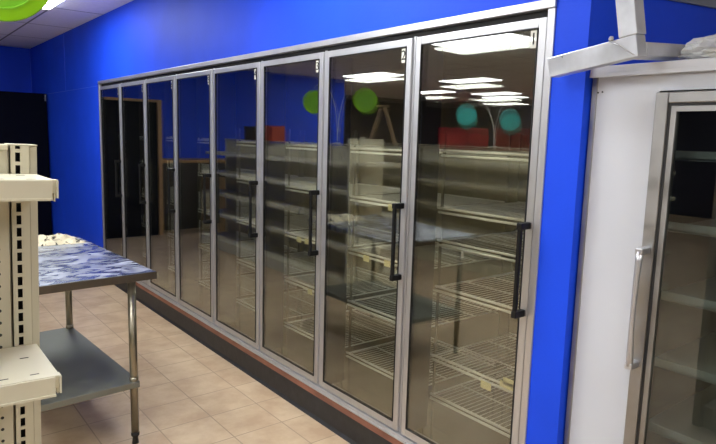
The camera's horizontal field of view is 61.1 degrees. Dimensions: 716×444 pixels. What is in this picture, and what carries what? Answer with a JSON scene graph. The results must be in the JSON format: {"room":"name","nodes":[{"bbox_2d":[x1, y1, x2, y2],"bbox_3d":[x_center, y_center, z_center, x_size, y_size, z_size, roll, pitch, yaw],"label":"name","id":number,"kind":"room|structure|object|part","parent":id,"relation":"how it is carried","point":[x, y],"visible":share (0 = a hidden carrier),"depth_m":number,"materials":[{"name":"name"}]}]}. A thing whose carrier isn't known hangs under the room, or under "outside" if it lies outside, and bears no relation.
{"room":"supermarket","nodes":[
{"label":"supermarket","id":0,"kind":"room"},
{"bbox_2d":[0,46,31,92],"bbox_3d":[-7.377,-1.042,7.651,6.100,2.845,0.120,-5,10,-38],"label":"wall","id":1,"kind":"structure","parent":0,"point":[15,70],"depth_m":9.14,"materials":[{"name":"blue paint"}]},
{"bbox_2d":[0,0,132,48],"bbox_3d":[-5.688,-1.696,2.114,16.200,0.100,18.200,-5,10,-38],"label":"ceiling","id":2,"kind":"structure","parent":0,"point":[46,24],"depth_m":6.85,"materials":[{"name":"tile"}]},
{"bbox_2d":[0,0,48,21],"bbox_3d":[-0.992,-0.532,1.330,0.262,0.627,0.775,2,8,4],"label":"balloon","id":3,"kind":"object","parent":2,"relation":"hanging from","point":[10,10],"visible":1,"depth_m":1.67,"materials":[{"name":"green"}]},
{"bbox_2d":[42,0,63,9],"bbox_3d":[-2.896,-2.012,5.346,0.610,0.030,1.220,-5,10,-38],"label":"recessed light","id":4,"kind":"object","parent":2,"relation":"in","point":[50,4],"visible":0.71,"depth_m":5.71,"materials":[{"name":"white plastic"}]},
{"bbox_2d":[39,285,349,443],"bbox_3d":[-5.768,1.219,2.529,16.200,0.100,18.200,-5,10,-38],"label":"floor","id":5,"kind":"structure","parent":0,"point":[188,393],"depth_m":3.84,"materials":[{"name":"beige tile"}]},
{"bbox_2d":[0,91,51,235],"bbox_3d":[-5.333,-0.756,8.542,1.608,2.140,1.030,-5,10,-38],"label":"tall cabinet","id":6,"kind":"object","parent":5,"relation":"on","point":[23,116],"visible":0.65,"depth_m":8.43,"materials":[{"name":"black"}]},
{"bbox_2d":[0,143,61,443],"bbox_3d":[-0.953,0.703,0.884,0.972,1.647,0.492,-3,9,-38],"label":"shelving","id":7,"kind":"object","parent":5,"relation":"on","point":[27,377],"visible":1,"depth_m":1.23,"materials":[{"name":"beige metal"}]},
{"bbox_3d":[-1.041,-0.133,0.943,0.866,0.012,0.034,-3,9,-38],"label":"rail","id":8,"kind":"part","parent":7,"relation":"part of","materials":[{"name":"beige metal"}]},
{"bbox_3d":[-1.077,0.624,1.035,0.866,1.514,0.012,-3,9,-38],"label":"panel","id":9,"kind":"part","parent":7,"relation":"part of","materials":[{"name":"beige metal"}]},
{"bbox_3d":[-0.939,-0.051,0.905,0.860,0.041,0.177,-3,9,-38],"label":"shelf","id":10,"kind":"part","parent":7,"relation":"part of","materials":[{"name":"beige metal"}]},
{"bbox_3d":[-0.885,-0.042,0.838,0.861,0.037,0.024,-3,9,-38],"label":"price rail","id":11,"kind":"part","parent":7,"relation":"part of","materials":[{"name":"beige metal"}]},
{"bbox_3d":[-0.951,0.305,0.935,0.860,0.041,0.207,-3,9,-38],"label":"shelf","id":12,"kind":"part","parent":7,"relation":"part of","materials":[{"name":"beige metal"}]},
{"bbox_3d":[-0.888,0.316,0.856,0.861,0.037,0.024,-3,9,-38],"label":"price rail","id":13,"kind":"part","parent":7,"relation":"part of","materials":[{"name":"beige metal"}]},
{"bbox_2d":[38,237,156,443],"bbox_3d":[-1.756,0.672,3.423,0.763,0.950,1.264,-6,11,-41],"label":"work table","id":14,"kind":"object","parent":5,"relation":"on","point":[87,372],"visible":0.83,"depth_m":3.23,"materials":[{"name":"silver metal"}]},
{"bbox_2d":[38,233,85,245],"bbox_3d":[-1.953,0.103,3.797,0.428,0.058,0.229,-5,10,-38],"label":"crumpled cloth","id":15,"kind":"object","parent":14,"relation":"on","point":[59,238],"visible":0.63,"depth_m":3.78,"materials":[{"name":"white fabric"}]},
{"bbox_3d":[-1.915,0.574,4.019,0.047,0.848,0.047,-6,11,-41],"label":"leg","id":16,"kind":"part","parent":14,"relation":"part of","materials":[{"name":"silver metal"}]},
{"bbox_3d":[-1.186,0.710,3.201,0.047,0.848,0.047,-6,11,-41],"label":"leg","id":17,"kind":"part","parent":14,"relation":"part of","materials":[{"name":"silver metal"}]},
{"bbox_2d":[98,0,556,443],"bbox_3d":[-1.040,-0.092,4.569,0.234,2.179,5.698,-5,10,-38],"label":"cooler","id":18,"kind":"object","parent":5,"relation":"on","point":[422,56],"visible":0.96,"depth_m":3.51,"materials":[{"name":"metal"}]},
{"bbox_3d":[-2.602,-0.476,6.436,0.019,1.907,0.676,-5,10,-38],"label":"door","id":19,"kind":"part","parent":18,"relation":"part of","materials":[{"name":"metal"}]},
{"bbox_3d":[-2.435,-0.442,6.163,0.061,0.374,0.024,-5,10,-38],"label":"handle","id":20,"kind":"part","parent":18,"relation":"part of","materials":[{"name":"black plastic"}]},
{"bbox_3d":[-2.165,-0.387,5.891,0.019,1.907,0.676,-5,10,-38],"label":"door","id":21,"kind":"part","parent":18,"relation":"part of","materials":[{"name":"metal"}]},
{"bbox_3d":[-1.998,-0.352,5.618,0.061,0.374,0.024,-5,10,-38],"label":"handle","id":22,"kind":"part","parent":18,"relation":"part of","materials":[{"name":"black plastic"}]},
{"bbox_3d":[-1.728,-0.297,5.346,0.019,1.907,0.676,-5,10,-38],"label":"door","id":23,"kind":"part","parent":18,"relation":"part of","materials":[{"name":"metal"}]},
{"bbox_3d":[-1.562,-0.262,5.074,0.061,0.374,0.024,-5,10,-38],"label":"handle","id":24,"kind":"part","parent":18,"relation":"part of","materials":[{"name":"black plastic"}]},
{"bbox_3d":[-1.292,-0.208,4.801,0.019,1.907,0.676,-5,10,-38],"label":"door","id":25,"kind":"part","parent":18,"relation":"part of","materials":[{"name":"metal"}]},
{"bbox_3d":[-1.125,-0.173,4.529,0.061,0.374,0.024,-5,10,-38],"label":"handle","id":26,"kind":"part","parent":18,"relation":"part of","materials":[{"name":"black plastic"}]},
{"bbox_3d":[-0.855,-0.118,4.256,0.019,1.907,0.676,-5,10,-38],"label":"door","id":27,"kind":"part","parent":18,"relation":"part of","materials":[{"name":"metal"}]},
{"bbox_3d":[-0.689,-0.083,3.984,0.061,0.374,0.024,-5,10,-38],"label":"handle","id":28,"kind":"part","parent":18,"relation":"part of","materials":[{"name":"black plastic"}]},
{"bbox_3d":[-0.418,-0.029,3.712,0.019,1.907,0.676,-5,10,-38],"label":"door","id":29,"kind":"part","parent":18,"relation":"part of","materials":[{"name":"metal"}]},
{"bbox_3d":[-0.252,0.006,3.439,0.061,0.374,0.024,-5,10,-38],"label":"handle","id":30,"kind":"part","parent":18,"relation":"part of","materials":[{"name":"black plastic"}]},
{"bbox_3d":[0.018,0.061,3.167,0.019,1.907,0.676,-5,10,-38],"label":"door","id":31,"kind":"part","parent":18,"relation":"part of","materials":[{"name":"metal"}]},
{"bbox_3d":[0.185,0.096,2.894,0.061,0.374,0.024,-5,10,-38],"label":"handle","id":32,"kind":"part","parent":18,"relation":"part of","materials":[{"name":"black plastic"}]},
{"bbox_3d":[0.458,0.151,2.618,0.019,1.907,0.687,-5,10,-38],"label":"door","id":33,"kind":"part","parent":18,"relation":"part of","materials":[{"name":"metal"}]},
{"bbox_3d":[0.628,0.187,2.341,0.061,0.374,0.024,-5,10,-38],"label":"handle","id":34,"kind":"part","parent":18,"relation":"part of","materials":[{"name":"black plastic"}]},
{"bbox_2d":[564,57,715,443],"bbox_3d":[1.395,0.452,2.105,0.911,1.930,0.993,-5,10,-38],"label":"freezer","id":35,"kind":"object","parent":5,"relation":"on","point":[643,358],"visible":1,"depth_m":2.13,"materials":[{"name":"white metal"}]},
{"bbox_3d":[0.819,0.391,2.262,0.032,1.815,0.020,-5,10,-38],"label":"corner trim","id":36,"kind":"part","parent":35,"relation":"part of","materials":[{"name":"metal"}]},
{"bbox_2d":[548,0,686,76],"bbox_3d":[0.968,-0.953,2.061,0.661,0.925,0.333,-5,10,-38],"label":"frame","id":37,"kind":"object","parent":35,"relation":"on","point":[632,44],"visible":0.91,"depth_m":1.90,"materials":[{"name":"metal"}]},
{"bbox_3d":[0.772,-0.537,1.979,0.061,0.114,0.323,-4,10,-37],"label":"tube arm","id":38,"kind":"part","parent":37,"relation":"part of"},
{"bbox_3d":[1.087,-0.571,2.049,0.538,0.091,0.061,-5,10,-37],"label":"tube arm","id":39,"kind":"part","parent":37,"relation":"part of"},
{"bbox_3d":[0.920,0.286,2.003,0.063,0.410,0.026,-5,10,-38],"label":"handle","id":40,"kind":"part","parent":35,"relation":"part of","materials":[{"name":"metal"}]},
{"bbox_3d":[1.153,0.426,1.797,0.029,1.613,0.682,-5,10,-38],"label":"door","id":41,"kind":"part","parent":35,"relation":"part of","materials":[{"name":"metal"}]},
{"bbox_3d":[1.156,0.418,1.798,0.023,1.511,0.582,-5,10,-38],"label":"frame","id":42,"kind":"part","parent":35,"relation":"part of","materials":[{"name":"metal"}]},
{"bbox_2d":[648,384,715,443],"bbox_3d":[1.496,0.746,2.122,0.670,0.032,0.704,-5,10,-38],"label":"shelf","id":43,"kind":"object","parent":35,"relation":"attached to","point":[688,416],"depth_m":2.26,"materials":[{"name":"grey"}]},
{"bbox_2d":[654,331,715,384],"bbox_3d":[1.502,0.508,2.089,0.670,0.032,0.704,-5,10,-38],"label":"shelf","id":44,"kind":"object","parent":35,"relation":"attached to","point":[692,354],"depth_m":2.22,"materials":[{"name":"grey metal"}]},
{"bbox_2d":[661,277,715,311],"bbox_3d":[1.509,0.271,2.055,0.670,0.032,0.704,-5,10,-38],"label":"shelf","id":45,"kind":"object","parent":35,"relation":"attached to","point":[698,292],"depth_m":2.18,"materials":[{"name":"grey metal"}]},
{"bbox_2d":[668,219,715,237],"bbox_3d":[1.516,0.033,2.021,0.670,0.032,0.704,-5,10,-38],"label":"shelf","id":46,"kind":"object","parent":35,"relation":"attached to","point":[703,227],"depth_m":2.03,"materials":[{"name":"grey metal"}]},
{"bbox_2d":[675,151,715,161],"bbox_3d":[1.522,-0.204,1.987,0.670,0.032,0.704,-5,10,-38],"label":"shelf","id":47,"kind":"object","parent":35,"relation":"attached to","point":[681,156],"depth_m":1.98,"materials":[{"name":"grey metal"}]},
{"bbox_2d":[678,34,715,58],"bbox_3d":[1.139,-0.541,1.860,0.133,0.088,0.297,-5,10,-38],"label":"plastic bag","id":48,"kind":"object","parent":35,"relation":"on","point":[703,47],"visible":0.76,"depth_m":1.88,"materials":[{"name":"white plastic"}]},
{"bbox_2d":[30,0,606,443],"bbox_3d":[-2.085,-0.637,5.833,0.100,2.845,9.362,-5,10,-38],"label":"wall","id":49,"kind":"structure","parent":0,"point":[137,36],"depth_m":3.57,"materials":[{"name":"blue paint"}]},
{"bbox_2d":[30,33,95,93],"bbox_3d":[-3.913,-2.059,7.916,0.006,0.717,3.508,-5,10,-38],"label":"trim","id":50,"kind":"structure","parent":49,"relation":"attached to","point":[63,33],"depth_m":7.69,"materials":[{"name":"blue"}]},
{"bbox_2d":[52,233,391,443],"bbox_3d":[-2.170,0.706,5.986,0.022,0.140,9.362,-5,10,-38],"label":"baseboard","id":51,"kind":"structure","parent":49,"relation":"attached to","point":[350,430],"depth_m":4.01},
{"bbox_2d":[136,282,402,443],"bbox_3d":[-1.111,0.831,4.664,0.010,0.041,5.698,-5,10,-38],"label":"trim","id":52,"kind":"structure","parent":49,"relation":"attached to","point":[353,416],"depth_m":3.82,"materials":[{"name":"grey metal"}]},
{"bbox_2d":[115,30,535,368],"bbox_3d":[-0.535,-0.374,5.156,1.460,2.600,6.204,-5,10,-38],"label":"lining","id":53,"kind":"object","parent":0,"point":[487,87],"visible":0.09,"depth_m":4.75,"materials":[{"name":"white metal"}]},
{"bbox_2d":[142,254,513,443],"bbox_3d":[-0.574,0.889,5.293,1.400,0.060,6.144,-5,10,-38],"label":"floor","id":54,"kind":"structure","parent":0,"point":[368,385],"depth_m":4.16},
{"bbox_2d":[118,127,174,265],"bbox_3d":[-2.240,-0.227,6.772,0.626,1.640,0.648,-5,10,-38],"label":"wire shelving unit","id":55,"kind":"object","parent":54,"relation":"on","point":[171,160],"visible":0.12,"depth_m":6.60,"materials":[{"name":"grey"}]},
{"bbox_3d":[-2.263,-0.168,6.353,0.012,1.640,0.012,-5,10,-38],"label":"post","id":56,"kind":"part","parent":55,"relation":"part of","materials":[{"name":"brown"}]},
{"bbox_3d":[-2.236,-0.349,6.755,0.626,0.033,0.628,-5,10,-38],"label":"wire shelf","id":57,"kind":"part","parent":55,"relation":"part of","materials":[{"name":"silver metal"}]},
{"bbox_3d":[-2.245,-0.043,6.798,0.626,0.033,0.628,-5,10,-38],"label":"wire shelf","id":58,"kind":"part","parent":55,"relation":"part of","materials":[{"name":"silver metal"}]},
{"bbox_3d":[-2.254,0.272,6.843,0.626,0.033,0.628,-5,10,-38],"label":"wire shelf","id":59,"kind":"part","parent":55,"relation":"part of","materials":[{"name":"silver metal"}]},
{"bbox_3d":[-2.203,-0.287,7.203,0.012,1.640,0.012,-5,10,-38],"label":"post","id":60,"kind":"part","parent":55,"relation":"part of","materials":[{"name":"brown"}]},
{"bbox_2d":[140,127,209,289],"bbox_3d":[-1.803,-0.137,6.227,0.626,1.640,0.648,-5,10,-38],"label":"wire shelving unit","id":61,"kind":"object","parent":54,"relation":"on","point":[142,137],"visible":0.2,"depth_m":6.18,"materials":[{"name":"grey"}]},
{"bbox_3d":[-2.221,-0.159,6.300,0.012,1.640,0.012,-5,10,-38],"label":"post","id":62,"kind":"part","parent":61,"relation":"part of","materials":[{"name":"brown"}]},
{"bbox_3d":[-1.827,-0.078,5.808,0.012,1.640,0.012,-5,10,-38],"label":"post","id":63,"kind":"part","parent":61,"relation":"part of","materials":[{"name":"brown"}]},
{"bbox_3d":[-1.791,-0.567,6.166,0.626,0.033,0.628,-5,10,-38],"label":"wire shelf","id":64,"kind":"part","parent":61,"relation":"part of","materials":[{"name":"silver metal"}]},
{"bbox_3d":[-1.800,-0.260,6.210,0.626,0.033,0.628,-5,10,-38],"label":"wire shelf","id":65,"kind":"part","parent":61,"relation":"part of","materials":[{"name":"silver metal"}]},
{"bbox_3d":[-1.808,0.047,6.254,0.626,0.033,0.628,-5,10,-38],"label":"wire shelf","id":66,"kind":"part","parent":61,"relation":"part of","materials":[{"name":"silver metal"}]},
{"bbox_3d":[-1.817,0.362,6.298,0.626,0.033,0.628,-5,10,-38],"label":"wire shelf","id":67,"kind":"part","parent":61,"relation":"part of","materials":[{"name":"silver metal"}]},
{"bbox_2d":[166,127,255,307],"bbox_3d":[-1.367,-0.048,5.683,0.626,1.640,0.648,-5,10,-38],"label":"wire shelving unit","id":68,"kind":"object","parent":54,"relation":"on","point":[204,169],"visible":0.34,"depth_m":5.65,"materials":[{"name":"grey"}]},
{"bbox_3d":[-1.784,-0.069,5.755,0.012,1.640,0.012,-5,10,-38],"label":"post","id":69,"kind":"part","parent":68,"relation":"part of","materials":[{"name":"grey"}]},
{"bbox_3d":[-1.390,0.011,5.263,0.012,1.640,0.012,-5,10,-38],"label":"post","id":70,"kind":"part","parent":68,"relation":"part of","materials":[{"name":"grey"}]},
{"bbox_3d":[-1.347,-0.749,5.583,0.626,0.033,0.628,-5,10,-38],"label":"wire shelf","id":71,"kind":"part","parent":68,"relation":"part of","materials":[{"name":"silver metal"}]},
{"bbox_3d":[-1.355,-0.477,5.621,0.626,0.033,0.628,-5,10,-38],"label":"wire shelf","id":72,"kind":"part","parent":68,"relation":"part of","materials":[{"name":"silver metal"}]},
{"bbox_3d":[-1.363,-0.170,5.665,0.626,0.033,0.628,-5,10,-38],"label":"wire shelf","id":73,"kind":"part","parent":68,"relation":"part of","materials":[{"name":"silver metal"}]},
{"bbox_3d":[-1.372,0.137,5.709,0.626,0.033,0.628,-5,10,-38],"label":"wire shelf","id":74,"kind":"part","parent":68,"relation":"part of","materials":[{"name":"silver metal"}]},
{"bbox_3d":[-1.380,0.451,5.753,0.626,0.033,0.628,-5,10,-38],"label":"wire shelf","id":75,"kind":"part","parent":68,"relation":"part of","materials":[{"name":"silver metal"}]},
{"bbox_2d":[197,128,300,328],"bbox_3d":[-0.930,0.042,5.138,0.626,1.640,0.648,-5,10,-38],"label":"wire shelving unit","id":76,"kind":"object","parent":54,"relation":"on","point":[244,209],"visible":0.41,"depth_m":5.12,"materials":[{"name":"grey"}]},
{"bbox_3d":[-1.348,0.020,5.210,0.012,1.640,0.012,-5,10,-38],"label":"post","id":77,"kind":"part","parent":76,"relation":"part of","materials":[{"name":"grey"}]},
{"bbox_3d":[-0.953,0.101,4.718,0.012,1.640,0.012,-5,10,-38],"label":"post","id":78,"kind":"part","parent":76,"relation":"part of","materials":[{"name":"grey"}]},
{"bbox_3d":[-0.918,-0.388,5.077,0.626,0.033,0.628,-5,10,-38],"label":"wire shelf","id":79,"kind":"part","parent":76,"relation":"part of","materials":[{"name":"silver metal"}]},
{"bbox_3d":[-0.935,0.226,5.164,0.626,0.033,0.628,-5,10,-38],"label":"wire shelf","id":80,"kind":"part","parent":76,"relation":"part of","materials":[{"name":"silver metal"}]},
{"bbox_3d":[-0.911,-0.660,5.038,0.626,0.033,0.628,-5,10,-38],"label":"wire shelf","id":81,"kind":"part","parent":76,"relation":"part of","materials":[{"name":"silver metal"}]},
{"bbox_3d":[-0.927,-0.081,5.120,0.626,0.033,0.628,-5,10,-38],"label":"wire shelf","id":82,"kind":"part","parent":76,"relation":"part of","materials":[{"name":"silver metal"}]},
{"bbox_3d":[-0.944,0.541,5.208,0.626,0.033,0.628,-5,10,-38],"label":"wire shelf","id":83,"kind":"part","parent":76,"relation":"part of","materials":[{"name":"silver metal"}]},
{"bbox_3d":[-0.498,0.063,5.076,0.012,1.640,0.012,-5,10,-38],"label":"post","id":84,"kind":"part","parent":76,"relation":"part of","materials":[{"name":"brown"}]},
{"bbox_2d":[236,128,353,354],"bbox_3d":[-0.493,0.132,4.593,0.626,1.640,0.648,-5,10,-38],"label":"wire shelving unit","id":85,"kind":"object","parent":54,"relation":"on","point":[300,181],"visible":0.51,"depth_m":4.60,"materials":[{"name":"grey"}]},
{"bbox_3d":[-0.911,0.110,4.665,0.012,1.640,0.012,-5,10,-38],"label":"post","id":86,"kind":"part","parent":85,"relation":"part of","materials":[{"name":"brown"}]},
{"bbox_3d":[-0.474,-0.570,4.493,0.626,0.033,0.628,-5,10,-38],"label":"wire shelf","id":87,"kind":"part","parent":85,"relation":"part of","materials":[{"name":"silver metal"}]},
{"bbox_3d":[-0.516,0.191,4.173,0.012,1.640,0.012,-5,10,-38],"label":"post","id":88,"kind":"part","parent":85,"relation":"part of","materials":[{"name":"brown"}]},
{"bbox_3d":[-0.507,0.630,4.664,0.626,0.033,0.628,-5,10,-38],"label":"wire shelf","id":89,"kind":"part","parent":85,"relation":"part of","materials":[{"name":"silver metal"}]},
{"bbox_3d":[-0.498,0.316,4.619,0.626,0.033,0.628,-5,10,-38],"label":"wire shelf","id":90,"kind":"part","parent":85,"relation":"part of","materials":[{"name":"silver metal"}]},
{"bbox_3d":[-0.490,0.009,4.575,0.626,0.033,0.628,-5,10,-38],"label":"wire shelf","id":91,"kind":"part","parent":85,"relation":"part of","materials":[{"name":"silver metal"}]},
{"bbox_3d":[-0.481,-0.298,4.532,0.626,0.033,0.628,-5,10,-38],"label":"wire shelf","id":92,"kind":"part","parent":85,"relation":"part of","materials":[{"name":"silver metal"}]},
{"bbox_3d":[-0.456,0.071,5.023,0.012,1.640,0.012,-5,10,-38],"label":"post","id":93,"kind":"part","parent":85,"relation":"part of","materials":[{"name":"brown"}]},
{"bbox_3d":[-0.062,0.152,4.531,0.012,1.640,0.012,-5,10,-38],"label":"post","id":94,"kind":"part","parent":85,"relation":"part of","materials":[{"name":"brown"}]},
{"bbox_2d":[284,129,401,388],"bbox_3d":[-0.059,0.221,4.046,0.632,1.640,0.648,-5,10,-38],"label":"wire shelving unit","id":95,"kind":"object","parent":54,"relation":"on","point":[360,189],"visible":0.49,"depth_m":4.06,"materials":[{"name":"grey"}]},
{"bbox_3d":[-0.474,0.199,4.120,0.012,1.640,0.012,-5,10,-38],"label":"post","id":96,"kind":"part","parent":95,"relation":"part of","materials":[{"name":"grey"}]},
{"bbox_3d":[-0.070,0.720,4.119,0.626,0.033,0.628,-5,10,-38],"label":"wire shelf","id":97,"kind":"part","parent":95,"relation":"part of","materials":[{"name":"silver metal"}]},
{"bbox_3d":[-0.062,0.405,4.074,0.626,0.033,0.628,-5,10,-38],"label":"wire shelf","id":98,"kind":"part","parent":95,"relation":"part of","materials":[{"name":"silver metal"}]},
{"bbox_3d":[-0.053,0.098,4.030,0.626,0.033,0.628,-5,10,-38],"label":"wire shelf","id":99,"kind":"part","parent":95,"relation":"part of","materials":[{"name":"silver metal"}]},
{"bbox_3d":[-0.045,-0.208,3.987,0.626,0.033,0.628,-5,10,-38],"label":"wire shelf","id":100,"kind":"part","parent":95,"relation":"part of","materials":[{"name":"silver metal"}]},
{"bbox_3d":[-0.037,-0.481,3.948,0.626,0.033,0.628,-5,10,-38],"label":"wire shelf","id":101,"kind":"part","parent":95,"relation":"part of","materials":[{"name":"silver metal"}]},
{"bbox_3d":[-0.020,0.161,4.478,0.012,1.640,0.012,-5,10,-38],"label":"post","id":102,"kind":"part","parent":95,"relation":"part of","materials":[{"name":"silver metal"}]},
{"bbox_2d":[346,130,510,433],"bbox_3d":[0.378,0.311,3.501,0.632,1.640,0.648,-5,10,-38],"label":"wire shelving unit","id":103,"kind":"object","parent":54,"relation":"on","point":[387,198],"visible":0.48,"depth_m":3.47,"materials":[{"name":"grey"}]},
{"bbox_3d":[-0.038,0.289,3.575,0.012,1.640,0.012,-5,10,-38],"label":"post","id":104,"kind":"part","parent":103,"relation":"part of","materials":[{"name":"silver"}]},
{"bbox_3d":[0.366,0.809,3.574,0.626,0.033,0.628,-5,10,-38],"label":"wire shelf","id":105,"kind":"part","parent":103,"relation":"part of","materials":[{"name":"silver metal"}]},
{"bbox_3d":[0.375,0.495,3.529,0.626,0.033,0.628,-5,10,-38],"label":"wire shelf","id":106,"kind":"part","parent":103,"relation":"part of","materials":[{"name":"silver metal"}]},
{"bbox_3d":[0.383,0.188,3.486,0.626,0.033,0.628,-5,10,-38],"label":"wire shelf","id":107,"kind":"part","parent":103,"relation":"part of","materials":[{"name":"silver metal"}]},
{"bbox_3d":[0.392,-0.119,3.442,0.626,0.033,0.628,-5,10,-38],"label":"wire shelf","id":108,"kind":"part","parent":103,"relation":"part of","materials":[{"name":"silver metal"}]},
{"bbox_3d":[0.399,-0.391,3.403,0.626,0.033,0.628,-5,10,-38],"label":"wire shelf","id":109,"kind":"part","parent":103,"relation":"part of","materials":[{"name":"silver metal"}]},
{"bbox_3d":[0.811,0.331,3.441,0.012,1.640,0.012,-5,10,-38],"label":"post","id":110,"kind":"part","parent":103,"relation":"part of","materials":[{"name":"brown"}]},
{"bbox_2d":[429,132,528,439],"bbox_3d":[0.814,0.400,2.956,0.632,1.640,0.648,-5,10,-38],"label":"wire shelving unit","id":111,"kind":"object","parent":54,"relation":"on","point":[506,384],"visible":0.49,"depth_m":2.95,"materials":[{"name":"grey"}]},
{"bbox_3d":[0.399,0.378,3.030,0.012,1.640,0.012,-5,10,-38],"label":"post","id":112,"kind":"part","parent":111,"relation":"part of","materials":[{"name":"brown"}]},
{"bbox_3d":[0.803,0.901,3.029,0.626,0.033,0.628,-5,10,-38],"label":"wire shelf","id":113,"kind":"part","parent":111,"relation":"part of","materials":[{"name":"silver metal"}]},
{"bbox_3d":[0.808,0.698,3.000,0.626,0.033,0.628,-5,10,-38],"label":"wire shelf","id":114,"kind":"part","parent":111,"relation":"part of","materials":[{"name":"silver metal"}]},
{"bbox_3d":[0.818,0.347,2.950,0.626,0.033,0.628,-5,10,-38],"label":"wire shelf","id":115,"kind":"part","parent":111,"relation":"part of","materials":[{"name":"silver metal"}]},
{"bbox_3d":[0.824,0.119,2.918,0.626,0.033,0.628,-5,10,-38],"label":"wire shelf","id":116,"kind":"part","parent":111,"relation":"part of","materials":[{"name":"silver metal"}]},
{"bbox_3d":[0.829,-0.039,2.896,0.626,0.033,0.628,-5,10,-38],"label":"wire shelf","id":117,"kind":"part","parent":111,"relation":"part of","materials":[{"name":"silver metal"}]},
{"bbox_3d":[0.836,-0.311,2.857,0.626,0.033,0.628,-5,10,-38],"label":"wire shelf","id":118,"kind":"part","parent":111,"relation":"part of","materials":[{"name":"silver metal"}]},
{"bbox_3d":[0.854,0.340,3.389,0.012,1.640,0.012,-5,10,-38],"label":"post","id":119,"kind":"part","parent":111,"relation":"part of","materials":[{"name":"brown"}]},
{"bbox_2d":[604,0,715,65],"bbox_3d":[1.976,-0.145,3.159,2.900,2.845,0.060,-5,10,-38],"label":"wall","id":120,"kind":"structure","parent":0,"point":[666,21],"depth_m":2.43,"materials":[{"name":"blue paint"}]},
{"bbox_2d":[669,0,715,8],"bbox_3d":[1.984,-1.056,2.970,2.800,0.297,0.012,-5,10,-38],"label":"trim","id":121,"kind":"structure","parent":120,"relation":"attached to","point":[704,3],"depth_m":2.56,"materials":[{"name":"grey"}]}
]}

